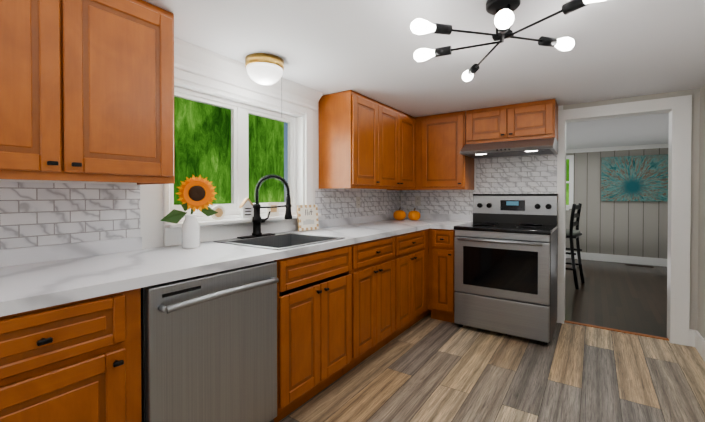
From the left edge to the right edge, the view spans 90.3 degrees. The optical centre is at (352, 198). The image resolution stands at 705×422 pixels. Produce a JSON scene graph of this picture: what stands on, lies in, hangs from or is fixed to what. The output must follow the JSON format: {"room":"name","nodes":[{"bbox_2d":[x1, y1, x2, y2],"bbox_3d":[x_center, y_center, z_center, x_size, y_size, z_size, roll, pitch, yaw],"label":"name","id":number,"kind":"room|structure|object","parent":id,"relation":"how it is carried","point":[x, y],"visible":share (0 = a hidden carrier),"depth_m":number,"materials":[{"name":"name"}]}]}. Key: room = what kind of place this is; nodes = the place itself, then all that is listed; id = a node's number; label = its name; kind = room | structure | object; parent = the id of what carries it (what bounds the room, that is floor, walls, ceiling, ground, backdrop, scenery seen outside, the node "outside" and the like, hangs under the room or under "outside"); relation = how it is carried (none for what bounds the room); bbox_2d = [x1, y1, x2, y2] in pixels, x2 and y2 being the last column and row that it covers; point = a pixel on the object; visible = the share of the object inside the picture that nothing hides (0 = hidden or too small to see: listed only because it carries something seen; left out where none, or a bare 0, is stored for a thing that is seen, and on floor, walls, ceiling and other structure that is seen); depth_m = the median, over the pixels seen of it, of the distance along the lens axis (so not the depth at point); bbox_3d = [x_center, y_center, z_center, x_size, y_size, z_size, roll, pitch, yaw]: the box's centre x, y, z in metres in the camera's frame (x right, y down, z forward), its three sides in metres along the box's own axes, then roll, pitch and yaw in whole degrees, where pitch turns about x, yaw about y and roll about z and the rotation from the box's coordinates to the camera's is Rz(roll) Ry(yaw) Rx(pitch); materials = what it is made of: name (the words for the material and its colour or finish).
{"room":"kitchen","nodes":[
{"label":"kitchen","id":0,"kind":"room"},
{"bbox_2d":[0,78,386,296],"bbox_3d":[-0.982,0.162,2.075,0.160,2.020,5.520,0,1,35],"label":"wall","id":1,"kind":"structure","parent":0,"point":[151,217],"depth_m":1.85,"materials":[{"name":"white paint"}]},
{"bbox_2d":[0,182,139,249],"bbox_3d":[-1.497,0.074,1.182,0.002,0.274,1.468,0,1,35],"label":"tile backsplash","id":2,"kind":"structure","parent":1,"relation":"attached to","point":[32,214],"depth_m":1.53,"materials":[{"name":"tile"}]},
{"bbox_2d":[0,0,174,184],"bbox_3d":[-1.162,-0.450,1.335,0.371,0.770,0.826,0,1,35],"label":"upper cabinet","id":3,"kind":"object","parent":1,"relation":"attached to","point":[86,90],"visible":1,"depth_m":1.31,"materials":[{"name":"brown wood"}]},
{"bbox_2d":[163,38,322,246],"bbox_3d":[-0.682,-0.300,2.404,0.215,1.102,1.248,0,1,35],"label":"window","id":4,"kind":"structure","parent":1,"relation":"in","point":[199,66],"depth_m":2.36,"materials":[{"name":"white wood"}]},
{"bbox_2d":[164,222,182,228],"bbox_3d":[-0.891,0.148,1.776,0.318,0.025,0.223,0,1,35],"label":"stool","id":5,"kind":"object","parent":4,"relation":"attached to","point":[169,225],"depth_m":1.87,"materials":[{"name":"white"}]},
{"bbox_2d":[198,218,251,225],"bbox_3d":[-0.722,0.145,2.024,0.323,0.025,0.489,0,1,35],"label":"window sill","id":6,"kind":"structure","parent":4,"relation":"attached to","point":[209,223],"depth_m":2.11,"materials":[{"name":"white"}]},
{"bbox_2d":[211,205,224,219],"bbox_3d":[-0.808,0.085,2.112,0.013,0.090,0.090,0,1,35],"label":"round sign","id":7,"kind":"object","parent":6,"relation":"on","point":[220,210],"visible":0.83,"depth_m":2.11,"materials":[{"name":"white wood"}]},
{"bbox_2d":[239,198,253,218],"bbox_3d":[-0.689,0.061,2.290,0.024,0.134,0.104,0,1,35],"label":"sign","id":8,"kind":"object","parent":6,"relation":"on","point":[246,205],"visible":0.94,"depth_m":2.28,"materials":[{"name":"white wood"}]},
{"bbox_2d":[261,215,285,220],"bbox_3d":[-0.502,0.141,2.343,0.321,0.025,0.424,0,1,35],"label":"stool","id":9,"kind":"object","parent":4,"relation":"attached to","point":[272,218],"depth_m":2.46,"materials":[{"name":"white"}]},
{"bbox_2d":[267,202,278,216],"bbox_3d":[-0.560,0.076,2.482,0.013,0.100,0.100,0,1,35],"label":"square sign","id":10,"kind":"object","parent":9,"relation":"on","point":[274,212],"visible":0.85,"depth_m":2.48,"materials":[{"name":"white wood"}]},
{"bbox_2d":[315,189,399,219],"bbox_3d":[0.131,0.047,3.548,0.002,0.274,1.548,0,1,35],"label":"tile backsplash","id":11,"kind":"structure","parent":1,"relation":"attached to","point":[332,203],"depth_m":3.37,"materials":[{"name":"tile"}]},
{"bbox_2d":[356,197,359,207],"bbox_3d":[0.057,0.037,3.434,0.007,0.110,0.070,0,1,35],"label":"electrical outlet","id":12,"kind":"object","parent":11,"relation":"attached to","point":[357,202],"visible":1,"depth_m":3.42,"materials":[{"name":"grey plastic"}]},
{"bbox_2d":[318,90,415,189],"bbox_3d":[0.206,-0.472,3.323,0.371,0.770,1.191,0,1,35],"label":"upper cabinet","id":13,"kind":"object","parent":1,"relation":"attached to","point":[365,142],"visible":1,"depth_m":2.92,"materials":[{"name":"brown wood"}]},
{"bbox_2d":[143,0,704,149],"bbox_3d":[1.379,-0.907,2.884,6.000,0.100,9.550,0,1,35],"label":"ceiling","id":14,"kind":"structure","parent":0,"point":[618,50],"depth_m":2.01,"materials":[{"name":"white paint"}]},
{"bbox_2d":[245,53,283,113],"bbox_3d":[-0.538,-0.683,2.164,0.232,0.330,0.239,0,1,35],"label":"flush-mount ceiling light","id":15,"kind":"object","parent":14,"relation":"attached to","point":[264,69],"visible":1,"depth_m":2.08,"materials":[{"name":"white glass"}]},
{"bbox_2d":[410,0,604,81],"bbox_3d":[0.644,-0.696,1.493,0.770,0.290,0.849,0,1,35],"label":"chandelier","id":16,"kind":"object","parent":14,"relation":"hanging from","point":[502,10],"visible":1,"depth_m":1.47,"materials":[{"name":"black metal"}]},
{"bbox_2d":[279,258,704,421],"bbox_3d":[1.379,1.193,2.907,6.000,0.060,9.550,0,1,35],"label":"floor","id":17,"kind":"structure","parent":0,"point":[427,368],"depth_m":2.37,"materials":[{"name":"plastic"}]},
{"bbox_2d":[0,288,141,421],"bbox_3d":[-1.107,0.744,1.181,0.651,0.875,0.491,0,1,35],"label":"base cabinet","id":18,"kind":"object","parent":17,"relation":"on","point":[78,361],"visible":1,"depth_m":1.05,"materials":[{"name":"brown wood"}]},
{"bbox_2d":[141,261,278,421],"bbox_3d":[-0.754,0.742,1.621,0.677,0.870,0.610,0,1,35],"label":"dishwasher","id":19,"kind":"object","parent":17,"relation":"on","point":[208,347],"visible":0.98,"depth_m":1.42,"materials":[{"name":"metal"}]},
{"bbox_2d":[274,245,351,421],"bbox_3d":[-0.427,0.733,2.169,0.651,0.875,0.641,0,1,35],"label":"base cabinet","id":20,"kind":"object","parent":17,"relation":"on","point":[314,329],"visible":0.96,"depth_m":1.95,"materials":[{"name":"brown wood"}]},
{"bbox_2d":[342,236,394,374],"bbox_3d":[-0.075,0.728,2.680,0.651,0.875,0.591,0,1,35],"label":"base cabinet","id":21,"kind":"object","parent":17,"relation":"on","point":[373,294],"visible":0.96,"depth_m":2.46,"materials":[{"name":"brown wood"}]},
{"bbox_2d":[386,230,425,343],"bbox_3d":[0.263,0.722,3.172,0.651,0.875,0.596,0,1,35],"label":"base cabinet","id":22,"kind":"object","parent":17,"relation":"on","point":[409,257],"visible":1,"depth_m":2.96,"materials":[{"name":"brown wood"}]},
{"bbox_2d":[418,228,454,322],"bbox_3d":[0.731,0.717,3.660,0.869,0.875,0.731,0,1,35],"label":"base cabinet","id":23,"kind":"object","parent":17,"relation":"on","point":[439,277],"visible":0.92,"depth_m":3.27,"materials":[{"name":"brown wood"}]},
{"bbox_2d":[0,213,472,316],"bbox_3d":[-0.307,0.242,2.144,0.871,0.104,4.398,0,1,35],"label":"countertop","id":24,"kind":"structure","parent":23,"relation":"on","point":[36,277],"depth_m":1.47,"materials":[{"name":"stone"}]},
{"bbox_2d":[160,175,217,248],"bbox_3d":[-0.843,0.066,1.834,0.154,0.385,0.274,0,1,35],"label":"vase","id":25,"kind":"object","parent":24,"relation":"on","point":[197,193],"visible":1,"depth_m":1.82,"materials":[{"name":"white ceramic"}]},
{"bbox_2d":[237,174,291,238],"bbox_3d":[-0.548,0.045,2.229,0.243,0.404,0.270,0,1,35],"label":"spring faucet","id":26,"kind":"object","parent":24,"relation":"on","point":[257,220],"visible":1,"depth_m":2.26,"materials":[{"name":"black metal"}]},
{"bbox_2d":[213,232,344,249],"bbox_3d":[-0.434,0.355,2.155,0.545,0.213,0.580,0,1,35],"label":"sink basin","id":27,"kind":"object","parent":24,"relation":"in","point":[282,240],"visible":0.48,"depth_m":2.31,"materials":[{"name":"metal"}]},
{"bbox_2d":[297,205,318,230],"bbox_3d":[-0.341,0.146,2.696,0.032,0.196,0.195,1,1,43],"label":"sign","id":28,"kind":"object","parent":24,"relation":"on","point":[307,217],"visible":1,"depth_m":2.68,"materials":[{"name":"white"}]},
{"bbox_2d":[393,207,405,219],"bbox_3d":[0.517,0.165,3.848,0.136,0.142,0.138,0,1,35],"label":"pumpkin","id":29,"kind":"object","parent":24,"relation":"on","point":[399,214],"visible":1,"depth_m":3.80,"materials":[{"name":"orange"}]},
{"bbox_2d":[408,208,420,219],"bbox_3d":[0.667,0.167,3.793,0.132,0.139,0.134,0,1,35],"label":"pumpkin","id":30,"kind":"object","parent":24,"relation":"on","point":[414,215],"visible":0.98,"depth_m":3.75,"materials":[{"name":"orange"}]},
{"bbox_2d":[454,194,557,344],"bbox_3d":[1.389,0.558,3.172,0.757,1.203,0.735,0,1,35],"label":"range","id":31,"kind":"object","parent":17,"relation":"on","point":[505,263],"visible":1,"depth_m":2.96,"materials":[{"name":"metal"}]},
{"bbox_2d":[565,203,584,288],"bbox_3d":[2.826,0.605,4.727,0.454,1.080,0.460,1,1,42],"label":"dining chair","id":32,"kind":"object","parent":17,"relation":"on","point":[571,233],"visible":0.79,"depth_m":4.51,"materials":[{"name":"black wood"}]},
{"bbox_2d":[564,320,668,340],"bbox_3d":[2.299,1.157,3.096,0.734,0.006,0.045,0,1,35],"label":"threshold","id":33,"kind":"object","parent":17,"relation":"on","point":[628,332],"depth_m":3.07,"materials":[{"name":"brown wood"}]},
{"bbox_2d":[625,264,653,267],"bbox_3d":[4.820,1.129,5.904,0.370,0.008,0.110,0,1,35],"label":"floor vent","id":34,"kind":"object","parent":17,"relation":"in","point":[639,265],"visible":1,"depth_m":5.90,"materials":[{"name":"brown metal"}]},
{"bbox_2d":[474,89,699,329],"bbox_3d":[1.743,0.146,3.477,2.740,2.020,0.120,0,1,35],"label":"wall","id":35,"kind":"structure","parent":0,"point":[694,225],"depth_m":2.76,"materials":[{"name":"white paint"}]},
{"bbox_2d":[415,111,473,189],"bbox_3d":[0.830,-0.477,3.798,0.856,0.770,0.371,0,1,35],"label":"upper cabinet","id":36,"kind":"object","parent":35,"relation":"attached to","point":[442,163],"visible":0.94,"depth_m":3.56,"materials":[{"name":"brown wood"}]},
{"bbox_2d":[400,154,556,214],"bbox_3d":[1.244,0.003,3.740,1.618,1.100,0.010,0,1,35],"label":"tile backsplash","id":37,"kind":"structure","parent":35,"relation":"attached to","point":[531,174],"depth_m":3.59,"materials":[{"name":"tile"}]},
{"bbox_2d":[415,196,420,205],"bbox_3d":[0.758,0.030,4.074,0.070,0.110,0.007,0,1,35],"label":"electrical outlet","id":38,"kind":"object","parent":37,"relation":"attached to","point":[417,200],"visible":1,"depth_m":4.07,"materials":[{"name":"grey plastic"}]},
{"bbox_2d":[466,99,557,143],"bbox_3d":[1.501,-0.692,3.333,0.758,0.330,0.371,0,1,35],"label":"upper cabinet","id":39,"kind":"object","parent":35,"relation":"attached to","point":[529,120],"visible":0.92,"depth_m":3.18,"materials":[{"name":"brown wood"}]},
{"bbox_2d":[460,137,557,158],"bbox_3d":[1.461,-0.467,3.276,0.760,0.115,0.511,0,1,35],"label":"range hood","id":40,"kind":"object","parent":39,"relation":"attached to","point":[541,146],"visible":1,"depth_m":3.13,"materials":[{"name":"metal"}]},
{"bbox_2d":[557,95,691,345],"bbox_3d":[2.303,0.163,3.092,0.960,1.995,0.160,0,1,35],"label":"door frame","id":41,"kind":"structure","parent":35,"relation":"attached to","point":[678,109],"depth_m":2.81,"materials":[{"name":"white wood"}]},
{"bbox_2d":[566,148,668,258],"bbox_3d":[4.015,0.100,6.726,6.000,2.040,0.150,0,1,35],"label":"wall","id":42,"kind":"structure","parent":0,"point":[636,229],"depth_m":6.22,"materials":[{"name":"white wood"}]},
{"bbox_2d":[566,155,573,209],"bbox_3d":[3.844,-0.294,6.703,0.680,1.030,0.050,0,1,35],"label":"dining room window","id":43,"kind":"structure","parent":42,"relation":"in","point":[569,179],"depth_m":6.56,"materials":[{"name":"white wood"}]},
{"bbox_2d":[566,251,666,266],"bbox_3d":[3.432,1.052,7.036,4.400,0.130,0.015,0,1,35],"label":"baseboard","id":44,"kind":"structure","parent":42,"relation":"attached to","point":[585,256],"depth_m":6.14,"materials":[{"name":"white wood"}]},
{"bbox_2d":[566,143,668,257],"bbox_3d":[3.428,0.032,7.019,4.400,1.910,0.030,0,1,35],"label":"batten","id":45,"kind":"object","parent":42,"relation":"attached to","point":[630,148],"visible":0.29,"depth_m":6.20,"materials":[{"name":"white wood"}]},
{"bbox_2d":[601,154,667,201],"bbox_3d":[4.836,-0.342,6.027,0.920,0.780,0.038,0,1,35],"label":"painting","id":46,"kind":"object","parent":45,"relation":"attached to","point":[636,178],"visible":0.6,"depth_m":6.00,"materials":[{"name":"fabric"}]},
{"bbox_2d":[698,84,704,339],"bbox_3d":[1.241,0.179,0.472,0.160,2.020,5.400,0,1,35],"label":"wall","id":47,"kind":"structure","parent":0,"point":[701,286],"depth_m":2.66,"materials":[{"name":"grey paint"}]},
{"bbox_2d":[689,329,704,360],"bbox_3d":[1.215,1.123,0.621,0.040,0.130,5.199,0,1,35],"label":"baseboard","id":48,"kind":"structure","parent":47,"relation":"attached to","point":[696,340],"depth_m":2.69,"materials":[{"name":"white"}]},
{"label":"outside","id":49,"kind":"structure","parent":0,"visible":0},
{"bbox_2d":[174,97,283,204],"bbox_3d":[-4.498,-1.350,4.040,0.200,7.000,10.000,0,1,35],"label":"trees","id":50,"kind":"object","parent":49,"point":[202,134],"depth_m":6.73,"materials":[{"name":"green plant"}]}
]}

